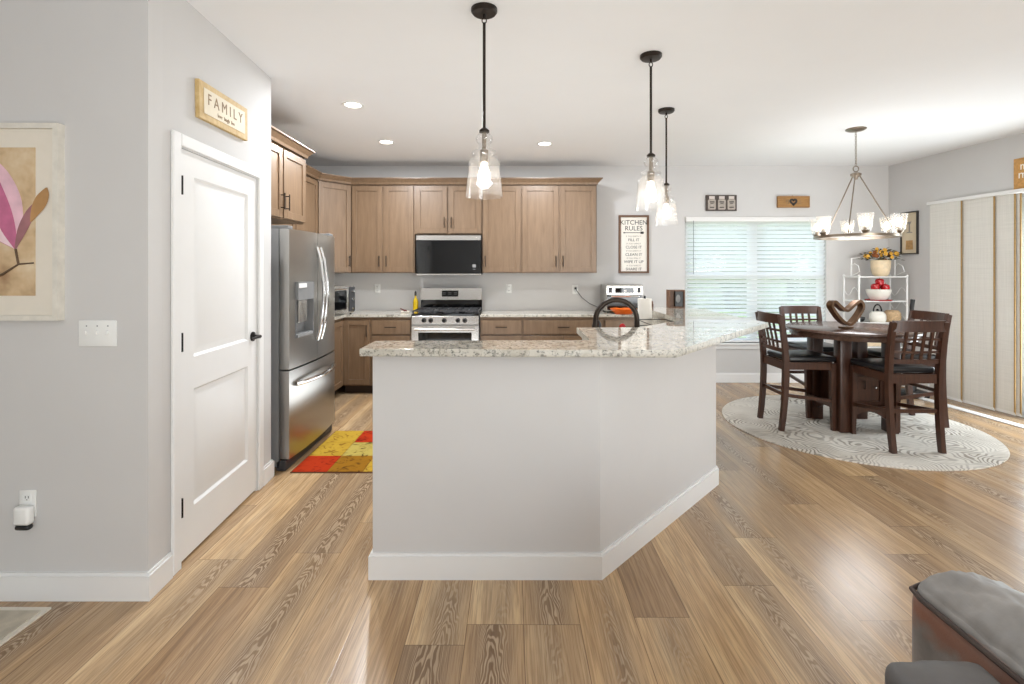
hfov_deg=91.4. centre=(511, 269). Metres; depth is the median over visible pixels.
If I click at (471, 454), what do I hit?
kitchen island
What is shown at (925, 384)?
baseboard
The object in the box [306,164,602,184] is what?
crown molding
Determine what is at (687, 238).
hedge
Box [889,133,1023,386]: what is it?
wall
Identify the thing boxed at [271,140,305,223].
upper cabinet
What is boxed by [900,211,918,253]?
picture
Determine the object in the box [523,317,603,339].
base cabinet
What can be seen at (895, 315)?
canister
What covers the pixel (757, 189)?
wall
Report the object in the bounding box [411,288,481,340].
gas range
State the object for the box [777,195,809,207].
wall sign
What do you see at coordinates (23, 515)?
air freshener
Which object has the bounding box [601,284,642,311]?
countertop oven
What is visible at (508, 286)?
wall outlet
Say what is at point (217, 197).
door
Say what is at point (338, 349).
base cabinet
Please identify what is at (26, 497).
socket
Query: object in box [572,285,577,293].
wall outlet
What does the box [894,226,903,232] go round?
socket
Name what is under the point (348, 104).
recessed light
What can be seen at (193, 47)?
wall
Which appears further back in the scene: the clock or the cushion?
the clock
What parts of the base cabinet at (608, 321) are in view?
drawer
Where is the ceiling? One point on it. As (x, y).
(746, 82)
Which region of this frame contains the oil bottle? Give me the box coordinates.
[413,291,417,309]
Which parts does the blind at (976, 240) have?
panel, panel, panel, panel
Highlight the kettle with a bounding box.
[869,304,886,322]
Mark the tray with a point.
(864, 299)
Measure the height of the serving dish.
0.060 m
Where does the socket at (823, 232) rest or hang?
attached to the chandelier at (823, 235)
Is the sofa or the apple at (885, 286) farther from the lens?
the apple at (885, 286)
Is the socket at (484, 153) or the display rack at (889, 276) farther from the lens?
the display rack at (889, 276)
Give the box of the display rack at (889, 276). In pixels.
[843,257,908,347]
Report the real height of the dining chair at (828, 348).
1.023 m
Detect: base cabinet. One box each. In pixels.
[333,318,342,394]
[343,317,372,392]
[371,317,411,385]
[480,317,522,339]
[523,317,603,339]
[604,317,633,326]
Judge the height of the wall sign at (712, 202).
0.200 m
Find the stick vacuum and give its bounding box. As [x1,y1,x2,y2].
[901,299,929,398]
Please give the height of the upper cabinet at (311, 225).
1.068 m
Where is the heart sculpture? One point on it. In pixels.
(831, 305)
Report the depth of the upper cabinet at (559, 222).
5.98 m
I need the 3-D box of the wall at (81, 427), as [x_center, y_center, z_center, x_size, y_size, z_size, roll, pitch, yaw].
[-3.086,0.052,2.208,3.029,2.735,0.100,0,0,0]
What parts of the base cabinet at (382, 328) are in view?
drawer, door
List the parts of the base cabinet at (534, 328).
door, drawer, door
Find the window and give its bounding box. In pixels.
[685,222,822,348]
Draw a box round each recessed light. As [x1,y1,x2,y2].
[342,101,363,108]
[378,140,394,144]
[537,141,552,145]
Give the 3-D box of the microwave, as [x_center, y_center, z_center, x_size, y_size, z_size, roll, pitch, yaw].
[-0.752,-0.175,6.113,0.768,0.474,0.414,0,0,0]
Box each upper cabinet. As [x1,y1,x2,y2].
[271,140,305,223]
[271,174,317,232]
[317,179,350,272]
[351,185,415,272]
[415,185,481,235]
[482,185,520,272]
[521,185,596,272]
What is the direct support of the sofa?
on the floor
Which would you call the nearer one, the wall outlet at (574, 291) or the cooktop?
the cooktop
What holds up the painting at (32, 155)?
attached to the wall at (81, 427)
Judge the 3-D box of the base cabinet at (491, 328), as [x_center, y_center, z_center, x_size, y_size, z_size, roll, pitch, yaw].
[-0.122,0.979,5.982,0.485,0.883,0.656,0,0,0]
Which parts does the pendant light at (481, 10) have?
rod, bulb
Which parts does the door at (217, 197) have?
handle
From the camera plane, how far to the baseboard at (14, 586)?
2.14 m
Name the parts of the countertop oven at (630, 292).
control panel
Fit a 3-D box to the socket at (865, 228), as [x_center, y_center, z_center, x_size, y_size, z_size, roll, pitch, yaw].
[3.079,-0.353,4.355,0.072,0.062,0.072,0,0,0]
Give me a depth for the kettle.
5.97 m
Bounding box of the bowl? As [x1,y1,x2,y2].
[865,289,891,299]
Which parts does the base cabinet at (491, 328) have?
drawer, door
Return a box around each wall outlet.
[19,490,36,516]
[375,284,379,292]
[506,284,511,292]
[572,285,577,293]
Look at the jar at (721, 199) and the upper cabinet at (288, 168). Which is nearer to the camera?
the upper cabinet at (288, 168)
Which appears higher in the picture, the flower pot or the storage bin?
the flower pot
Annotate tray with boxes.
[864,299,892,300]
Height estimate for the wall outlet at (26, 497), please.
0.115 m
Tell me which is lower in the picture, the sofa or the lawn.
the sofa
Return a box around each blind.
[685,217,826,341]
[927,188,1023,415]
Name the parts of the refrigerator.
door, freezer drawer, handle, handle, handle, door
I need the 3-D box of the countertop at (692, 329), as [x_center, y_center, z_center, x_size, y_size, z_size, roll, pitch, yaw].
[0.798,0.363,3.227,1.286,0.033,3.452,0,0,39]
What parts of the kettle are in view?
handle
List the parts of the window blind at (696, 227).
ladder cord, ladder cord, rail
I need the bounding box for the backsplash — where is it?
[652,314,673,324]
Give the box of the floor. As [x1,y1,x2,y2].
[0,383,1023,683]
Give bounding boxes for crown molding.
[271,125,315,158]
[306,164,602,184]
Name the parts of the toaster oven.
door, control panel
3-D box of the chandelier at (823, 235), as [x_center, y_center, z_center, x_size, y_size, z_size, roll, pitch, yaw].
[3.205,-0.806,4.660,0.785,1.018,0.741,0,0,0]
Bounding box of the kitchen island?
[373,339,715,551]
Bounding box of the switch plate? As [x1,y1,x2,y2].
[79,320,116,345]
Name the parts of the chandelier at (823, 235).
bulb, bulb, rod, rod, chain, bulb, rod, bulb, bulb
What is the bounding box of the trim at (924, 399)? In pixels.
[918,398,1023,428]
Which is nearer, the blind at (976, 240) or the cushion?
the cushion
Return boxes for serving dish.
[610,308,636,313]
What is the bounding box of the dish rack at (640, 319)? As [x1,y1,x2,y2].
[640,319,672,325]
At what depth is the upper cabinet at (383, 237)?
5.98 m
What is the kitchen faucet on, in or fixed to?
on the countertop
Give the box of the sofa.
[885,570,1023,683]
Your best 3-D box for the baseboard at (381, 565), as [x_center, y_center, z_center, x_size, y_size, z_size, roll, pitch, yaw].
[0.668,1.361,3.245,0.998,0.118,3.163,0,0,40]
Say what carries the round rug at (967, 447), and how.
on the floor
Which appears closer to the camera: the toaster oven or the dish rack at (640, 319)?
the dish rack at (640, 319)
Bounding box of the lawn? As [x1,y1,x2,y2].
[719,304,815,328]
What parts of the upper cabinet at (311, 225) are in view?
door, door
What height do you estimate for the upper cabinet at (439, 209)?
0.607 m
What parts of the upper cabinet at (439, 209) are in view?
door, door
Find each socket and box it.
[23,494,30,501]
[480,132,488,162]
[647,156,654,181]
[663,185,668,203]
[819,228,827,234]
[861,226,869,232]
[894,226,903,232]
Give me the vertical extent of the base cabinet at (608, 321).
0.883 m
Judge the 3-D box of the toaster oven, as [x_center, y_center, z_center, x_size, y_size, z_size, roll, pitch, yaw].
[-2.035,0.344,5.667,0.333,0.325,0.440,0,0,24]
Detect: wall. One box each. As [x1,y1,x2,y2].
[0,0,162,571]
[163,0,270,557]
[311,166,888,372]
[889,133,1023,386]
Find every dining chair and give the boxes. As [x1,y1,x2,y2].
[755,311,835,430]
[779,306,833,399]
[850,320,949,453]
[868,310,951,427]
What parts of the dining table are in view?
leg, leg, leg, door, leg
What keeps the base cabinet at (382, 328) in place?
on the floor
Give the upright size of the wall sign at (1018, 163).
0.300 m
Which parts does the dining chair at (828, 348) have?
leg, rail, rail, seat, leg, rail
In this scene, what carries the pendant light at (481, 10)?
hanging from the ceiling
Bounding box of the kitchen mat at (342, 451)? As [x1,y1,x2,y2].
[290,431,372,472]
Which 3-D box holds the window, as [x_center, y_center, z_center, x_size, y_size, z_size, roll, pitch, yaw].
[3.079,0.163,6.362,1.823,1.665,0.175,0,0,0]
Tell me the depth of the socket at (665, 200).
4.09 m
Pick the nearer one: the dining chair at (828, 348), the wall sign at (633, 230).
the dining chair at (828, 348)
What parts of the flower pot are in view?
pot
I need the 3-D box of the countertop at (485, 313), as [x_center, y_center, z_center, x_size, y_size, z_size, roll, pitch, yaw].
[0.627,0.521,6.000,1.986,0.030,0.640,0,0,0]
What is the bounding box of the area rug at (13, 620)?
[0,607,50,645]
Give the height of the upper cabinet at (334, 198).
1.068 m
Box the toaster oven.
[335,285,354,314]
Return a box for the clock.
[666,290,684,307]
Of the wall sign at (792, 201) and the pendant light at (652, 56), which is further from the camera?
the wall sign at (792, 201)
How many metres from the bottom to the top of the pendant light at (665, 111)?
0.947 m
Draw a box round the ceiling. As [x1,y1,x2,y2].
[186,0,1023,165]
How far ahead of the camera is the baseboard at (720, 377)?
6.30 m
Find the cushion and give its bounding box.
[885,660,999,683]
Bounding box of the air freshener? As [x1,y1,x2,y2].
[13,505,33,530]
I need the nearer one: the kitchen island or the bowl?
the kitchen island
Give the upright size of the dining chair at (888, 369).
1.023 m
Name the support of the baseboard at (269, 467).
attached to the wall at (193, 47)
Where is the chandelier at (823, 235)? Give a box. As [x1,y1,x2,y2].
[813,126,903,239]
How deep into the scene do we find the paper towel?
4.00 m
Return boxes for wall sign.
[195,78,247,140]
[618,215,648,272]
[705,195,736,210]
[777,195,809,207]
[1014,157,1023,188]
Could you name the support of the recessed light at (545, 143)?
in the ceiling
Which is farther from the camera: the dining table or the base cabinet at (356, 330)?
the base cabinet at (356, 330)
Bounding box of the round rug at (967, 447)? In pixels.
[722,395,1009,470]
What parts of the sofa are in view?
arm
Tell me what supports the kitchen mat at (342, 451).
on the floor
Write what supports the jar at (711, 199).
on the wall sign at (712, 202)
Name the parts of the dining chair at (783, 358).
leg, rail, rail, rail, leg, seat, leg, rail, leg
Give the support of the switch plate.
attached to the wall at (81, 427)
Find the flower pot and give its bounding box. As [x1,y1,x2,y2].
[857,247,904,275]
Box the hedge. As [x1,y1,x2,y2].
[687,238,815,308]
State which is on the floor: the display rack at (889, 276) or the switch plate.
the display rack at (889, 276)
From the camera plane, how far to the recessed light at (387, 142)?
5.13 m
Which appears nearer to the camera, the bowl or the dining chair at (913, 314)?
the dining chair at (913, 314)
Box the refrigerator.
[271,225,335,470]
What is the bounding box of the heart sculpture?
[826,300,864,328]
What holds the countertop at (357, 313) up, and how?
on the base cabinet at (338, 349)
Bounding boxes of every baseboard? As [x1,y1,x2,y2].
[0,552,172,600]
[264,459,273,485]
[368,465,718,579]
[716,373,803,382]
[903,383,928,391]
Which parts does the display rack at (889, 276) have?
post, gallery post, post, post, gallery post, post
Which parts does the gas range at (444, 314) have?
oven handle, control panel, oven door, backguard panel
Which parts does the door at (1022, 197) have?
sash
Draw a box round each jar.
[708,196,715,209]
[718,196,725,209]
[728,196,734,209]
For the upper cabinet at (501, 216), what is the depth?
5.98 m
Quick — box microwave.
[416,235,482,274]
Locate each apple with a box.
[870,282,879,288]
[875,278,883,285]
[880,283,889,288]
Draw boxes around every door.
[171,130,263,575]
[1016,197,1023,416]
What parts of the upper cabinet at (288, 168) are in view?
door, handle, door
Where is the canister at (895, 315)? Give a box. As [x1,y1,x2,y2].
[884,310,900,321]
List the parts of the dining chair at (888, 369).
leg, rail, leg, seat, leg, rail, rail, rail, rail, leg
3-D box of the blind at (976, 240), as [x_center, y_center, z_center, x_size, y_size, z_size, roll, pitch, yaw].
[4.853,0.315,4.762,0.100,2.170,1.880,0,0,-5]
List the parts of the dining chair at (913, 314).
rail, seat, leg, rail, rail, leg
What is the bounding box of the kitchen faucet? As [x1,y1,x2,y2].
[592,297,639,326]
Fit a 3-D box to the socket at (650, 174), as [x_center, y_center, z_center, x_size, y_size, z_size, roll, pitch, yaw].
[0.850,-0.618,3.060,0.044,0.150,0.044,0,0,0]
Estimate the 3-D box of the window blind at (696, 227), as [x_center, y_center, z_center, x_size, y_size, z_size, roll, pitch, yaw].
[3.079,0.121,6.326,1.775,1.578,0.078,0,0,0]
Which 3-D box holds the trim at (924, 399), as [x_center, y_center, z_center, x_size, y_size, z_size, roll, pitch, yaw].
[4.588,1.414,4.748,0.091,0.012,2.100,0,0,-5]
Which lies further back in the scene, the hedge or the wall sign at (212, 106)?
the hedge
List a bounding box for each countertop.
[335,310,414,319]
[359,307,767,357]
[480,310,633,316]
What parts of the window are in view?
sill, meeting rail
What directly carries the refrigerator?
on the floor
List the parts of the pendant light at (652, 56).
rod, bulb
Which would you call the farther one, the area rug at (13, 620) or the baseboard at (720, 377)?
the baseboard at (720, 377)
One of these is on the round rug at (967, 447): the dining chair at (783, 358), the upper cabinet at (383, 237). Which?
the dining chair at (783, 358)
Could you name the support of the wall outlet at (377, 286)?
attached to the wall at (757, 189)
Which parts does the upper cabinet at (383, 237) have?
door, door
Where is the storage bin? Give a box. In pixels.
[868,342,880,345]
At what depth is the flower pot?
5.98 m
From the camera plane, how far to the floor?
2.19 m
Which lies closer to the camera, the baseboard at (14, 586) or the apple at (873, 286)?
the baseboard at (14, 586)
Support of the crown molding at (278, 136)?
on the upper cabinet at (288, 168)
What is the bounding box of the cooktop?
[412,310,481,315]
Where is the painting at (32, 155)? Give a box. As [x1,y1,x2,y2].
[0,123,64,320]
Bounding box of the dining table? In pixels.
[785,321,922,432]
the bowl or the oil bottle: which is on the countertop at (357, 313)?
the oil bottle
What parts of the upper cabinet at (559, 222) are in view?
door, door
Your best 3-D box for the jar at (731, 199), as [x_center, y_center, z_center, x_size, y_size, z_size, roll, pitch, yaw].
[2.762,-0.845,6.292,0.096,0.170,0.007,0,0,0]
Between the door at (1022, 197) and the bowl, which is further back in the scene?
the bowl
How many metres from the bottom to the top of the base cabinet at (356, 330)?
0.883 m
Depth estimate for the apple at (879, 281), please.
6.00 m
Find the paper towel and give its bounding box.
[638,296,651,326]
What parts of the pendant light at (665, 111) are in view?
bulb, rod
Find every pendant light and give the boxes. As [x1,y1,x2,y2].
[466,2,502,196]
[635,50,666,208]
[655,107,677,218]

